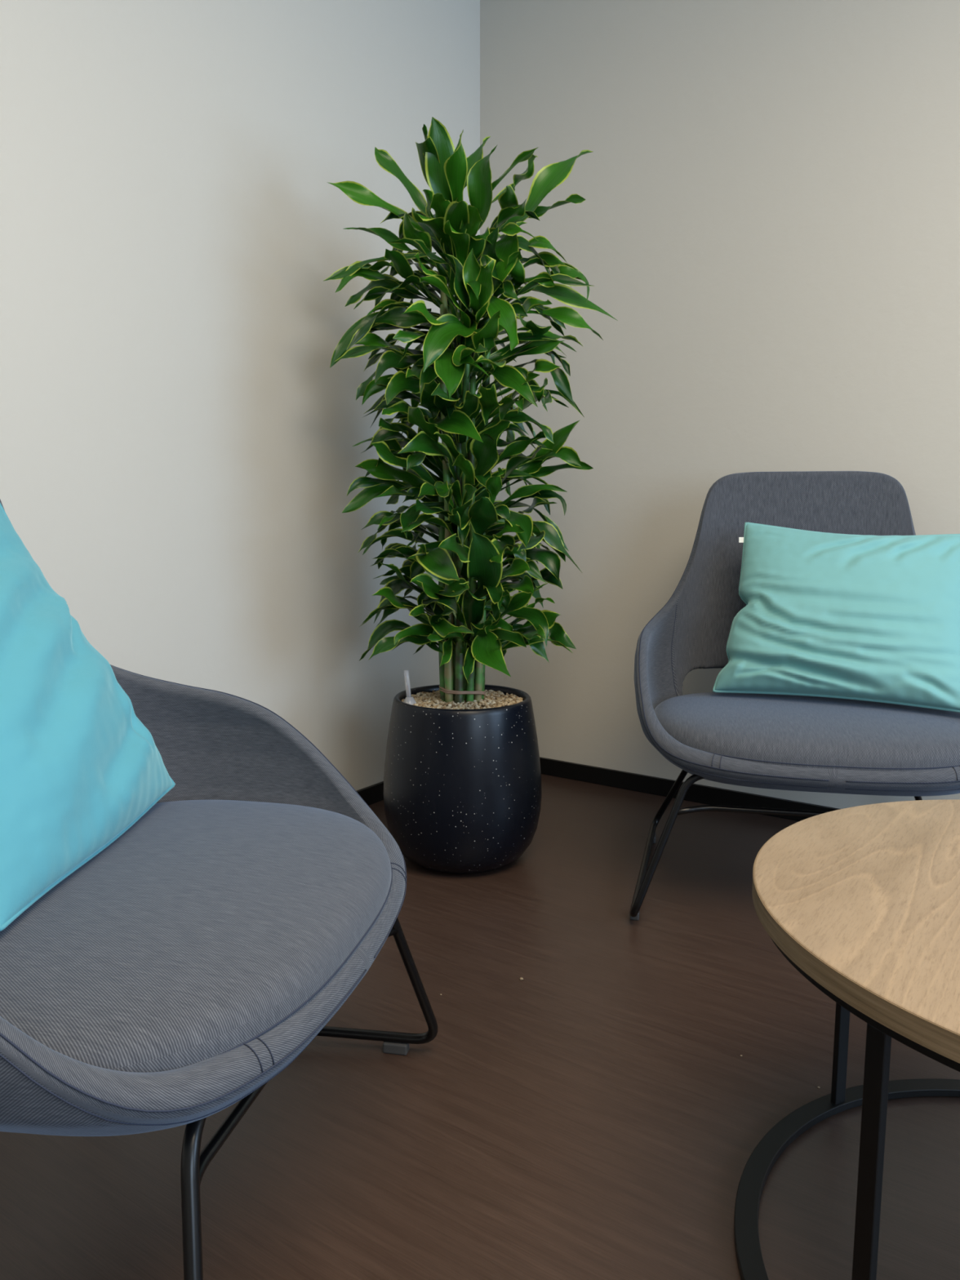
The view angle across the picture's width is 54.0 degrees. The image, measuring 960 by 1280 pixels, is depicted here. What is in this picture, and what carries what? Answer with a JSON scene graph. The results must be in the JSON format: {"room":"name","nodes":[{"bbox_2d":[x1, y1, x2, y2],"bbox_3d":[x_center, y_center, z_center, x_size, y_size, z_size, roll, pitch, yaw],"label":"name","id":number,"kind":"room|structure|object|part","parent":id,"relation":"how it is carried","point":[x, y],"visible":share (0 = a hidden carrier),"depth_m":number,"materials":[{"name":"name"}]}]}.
{"room":"office lounge","nodes":[
{"label":"office lounge","id":0,"kind":"room"},
{"bbox_2d":[0,0,479,791],"bbox_3d":[-1.557,-0.617,1.114,0.120,2.880,5.520,5,9,34],"label":"wall","id":1,"kind":"structure","parent":0,"point":[179,459],"depth_m":2.31,"materials":[{"name":"white paint"}]},
{"bbox_2d":[356,781,383,805],"bbox_3d":[-1.537,0.714,1.208,0.012,0.055,5.400,5,9,34],"label":"baseboard","id":2,"kind":"structure","parent":1,"relation":"attached to","point":[371,794],"depth_m":2.92,"materials":[{"name":"black"}]},
{"bbox_2d":[0,773,959,1279],"bbox_3d":[0.264,0.952,-0.024,4.400,0.080,5.400,5,9,34],"label":"floor","id":3,"kind":"structure","parent":0,"point":[598,1113],"depth_m":1.39,"materials":[{"name":"brown wood"}]},
{"bbox_2d":[0,499,437,1279],"bbox_3d":[-0.481,0.240,1.181,0.716,1.004,0.841,2,8,12],"label":"lounge chair","id":4,"kind":"object","parent":3,"relation":"on","point":[162,983],"visible":0.79,"depth_m":1.03,"materials":[{"name":"grey fabric"}]},
{"bbox_2d":[0,502,175,931],"bbox_3d":[-0.611,0.040,1.235,0.302,0.469,0.526,1,8,9],"label":"throw pillow","id":5,"kind":"object","parent":4,"relation":"on","point":[79,768],"visible":1,"depth_m":1.19,"materials":[{"name":"teal fabric"}]},
{"bbox_3d":[-0.511,0.590,0.968,0.646,0.333,0.267,2,8,15],"label":"sled leg","id":6,"kind":"part","parent":4,"relation":"part of","materials":[{"name":"black metal"}]},
{"bbox_2d":[0,800,391,1072],"bbox_3d":[-0.421,0.333,1.181,0.567,0.088,0.753,2,8,12],"label":"seat cushion","id":7,"kind":"object","parent":4,"relation":"on","point":[209,935],"depth_m":1.03,"materials":[{"name":"grey fabric"}]},
{"bbox_3d":[-0.406,0.521,1.470,0.646,0.333,0.267,1,8,8],"label":"sled leg","id":8,"kind":"part","parent":4,"relation":"part of","materials":[{"name":"black metal"}]},
{"bbox_2d":[383,684,542,874],"bbox_3d":[-0.045,0.356,2.441,0.410,0.431,0.410,0,8,0],"label":"planter pot","id":9,"kind":"object","parent":3,"relation":"on","point":[463,793],"visible":0.97,"depth_m":2.27,"materials":[{"name":"black ceramic"}]},
{"bbox_2d":[400,689,523,709],"bbox_3d":[-0.045,0.187,2.418,0.316,0.083,0.316,0,8,0],"label":"gravel","id":10,"kind":"object","parent":9,"relation":"in","point":[492,699],"visible":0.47,"depth_m":2.38,"materials":[{"name":"beige gravel"}]},
{"bbox_2d":[403,669,416,704],"bbox_3d":[-0.178,0.122,2.373,0.038,0.096,0.038,0,8,0],"label":"gauge","id":11,"kind":"object","parent":10,"relation":"on","point":[409,700],"visible":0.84,"depth_m":2.37,"materials":[{"name":"white plastic"}]},
{"bbox_2d":[323,116,617,703],"bbox_3d":[-0.041,-0.508,2.340,0.601,1.350,0.581,7,11,43],"label":"dracaena plant","id":12,"kind":"object","parent":10,"relation":"on","point":[464,622],"visible":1,"depth_m":2.25,"materials":[{"name":"green plant"}]},
{"bbox_3d":[-0.132,-0.865,2.249,0.399,0.219,0.437,-3,8,-22],"label":"crown","id":13,"kind":"part","parent":12,"relation":"part of","materials":[{"name":"green plant"}]},
{"bbox_3d":[-0.140,-0.026,2.384,0.340,0.253,0.583,2,8,12],"label":"crown","id":14,"kind":"part","parent":12,"relation":"part of","materials":[{"name":"green plant"}]},
{"bbox_3d":[-0.071,-0.365,2.322,0.474,0.230,0.561,-5,9,-32],"label":"crown","id":15,"kind":"part","parent":12,"relation":"part of","materials":[{"name":"green plant"}]},
{"bbox_3d":[-0.020,-1.011,2.236,0.515,0.325,0.499,-7,11,-42],"label":"crown","id":16,"kind":"part","parent":12,"relation":"part of","materials":[{"name":"green plant"}]},
{"bbox_3d":[-0.060,-0.535,2.330,0.480,0.242,0.536,0,8,0],"label":"crown","id":17,"kind":"part","parent":12,"relation":"part of","materials":[{"name":"green plant"}]},
{"bbox_3d":[-0.009,-0.613,2.312,0.553,0.260,0.531,-6,10,-38],"label":"crown","id":18,"kind":"part","parent":12,"relation":"part of","materials":[{"name":"green plant"}]},
{"bbox_3d":[-0.028,-0.206,2.359,0.460,0.191,0.485,-5,9,-31],"label":"crown","id":19,"kind":"part","parent":12,"relation":"part of","materials":[{"name":"green plant"}]},
{"bbox_3d":[-0.057,-0.779,2.327,0.540,0.301,0.549,-6,10,-37],"label":"crown","id":20,"kind":"part","parent":12,"relation":"part of","materials":[{"name":"green plant"}]},
{"bbox_3d":[-0.028,-0.152,2.349,0.456,0.243,0.496,3,9,23],"label":"crown","id":21,"kind":"part","parent":12,"relation":"part of","materials":[{"name":"green plant"}]},
{"bbox_3d":[-0.019,-0.709,2.334,0.541,0.204,0.516,-4,9,-27],"label":"crown","id":22,"kind":"part","parent":12,"relation":"part of","materials":[{"name":"green plant"}]},
{"bbox_3d":[-0.048,-0.275,2.344,0.506,0.212,0.512,7,11,43],"label":"crown","id":23,"kind":"part","parent":12,"relation":"part of","materials":[{"name":"green plant"}]},
{"bbox_3d":[-0.018,-0.430,2.319,0.595,0.223,0.486,0,8,0],"label":"crown","id":24,"kind":"part","parent":12,"relation":"part of","materials":[{"name":"green plant"}]},
{"bbox_3d":[0.041,-0.033,2.354,0.403,0.285,0.532,0,8,0],"label":"crown","id":25,"kind":"part","parent":12,"relation":"part of","materials":[{"name":"green plant"}]},
{"bbox_3d":[0.042,-0.908,2.325,0.475,0.249,0.365,7,10,41],"label":"crown","id":26,"kind":"part","parent":12,"relation":"part of","materials":[{"name":"green plant"}]},
{"bbox_2d":[629,471,959,919],"bbox_3d":[0.789,0.098,2.219,0.841,1.004,0.717,2,8,11],"label":"lounge chair","id":27,"kind":"object","parent":3,"relation":"on","point":[781,742],"visible":0.78,"depth_m":2.16,"materials":[{"name":"grey fabric"}]},
{"bbox_3d":[0.530,0.408,2.290,0.267,0.333,0.646,2,8,14],"label":"sled leg","id":28,"kind":"part","parent":27,"relation":"part of","materials":[{"name":"black metal"}]},
{"bbox_2d":[653,692,959,771],"bbox_3d":[0.777,0.197,2.172,0.753,0.088,0.567,2,8,11],"label":"seat cushion","id":29,"kind":"object","parent":27,"relation":"on","point":[705,731],"depth_m":1.99,"materials":[{"name":"grey fabric"}]},
{"bbox_2d":[712,522,959,712],"bbox_3d":[0.865,-0.068,2.222,0.596,0.410,0.280,2,8,16],"label":"throw pillow","id":30,"kind":"object","parent":27,"relation":"on","point":[859,617],"visible":1,"depth_m":2.18,"materials":[{"name":"teal fabric"}]},
{"bbox_3d":[1.038,0.422,2.189,0.267,0.333,0.646,1,8,8],"label":"sled leg","id":31,"kind":"part","parent":27,"relation":"part of","materials":[{"name":"black metal"}]},
{"bbox_2d":[733,799,959,1279],"bbox_3d":[0.709,0.525,1.054,0.804,0.468,0.804,0,8,0],"label":"coffee table","id":32,"kind":"object","parent":3,"relation":"on","point":[863,901],"visible":1,"depth_m":1.03,"materials":[{"name":"brown wood"}]},
{"bbox_3d":[0.541,0.492,1.396,0.021,0.419,0.010,-4,9,-26],"label":"leg","id":33,"kind":"part","parent":32,"relation":"part of","materials":[{"name":"black metal"}]},
{"bbox_3d":[0.366,0.561,0.890,0.010,0.419,0.021,-4,9,-26],"label":"leg","id":34,"kind":"part","parent":32,"relation":"part of","materials":[{"name":"black metal"}]},
{"bbox_2d":[480,0,959,808],"bbox_3d":[1.840,-0.743,2.031,4.400,2.880,0.120,5,9,34],"label":"wall","id":35,"kind":"structure","parent":0,"point":[767,223],"depth_m":2.73,"materials":[{"name":"white paint"}]},
{"bbox_2d":[539,756,839,821],"bbox_3d":[1.807,0.585,2.155,4.388,0.055,0.012,5,9,34],"label":"baseboard","id":36,"kind":"structure","parent":35,"relation":"attached to","point":[700,793],"depth_m":2.99,"materials":[{"name":"black"}]}
]}

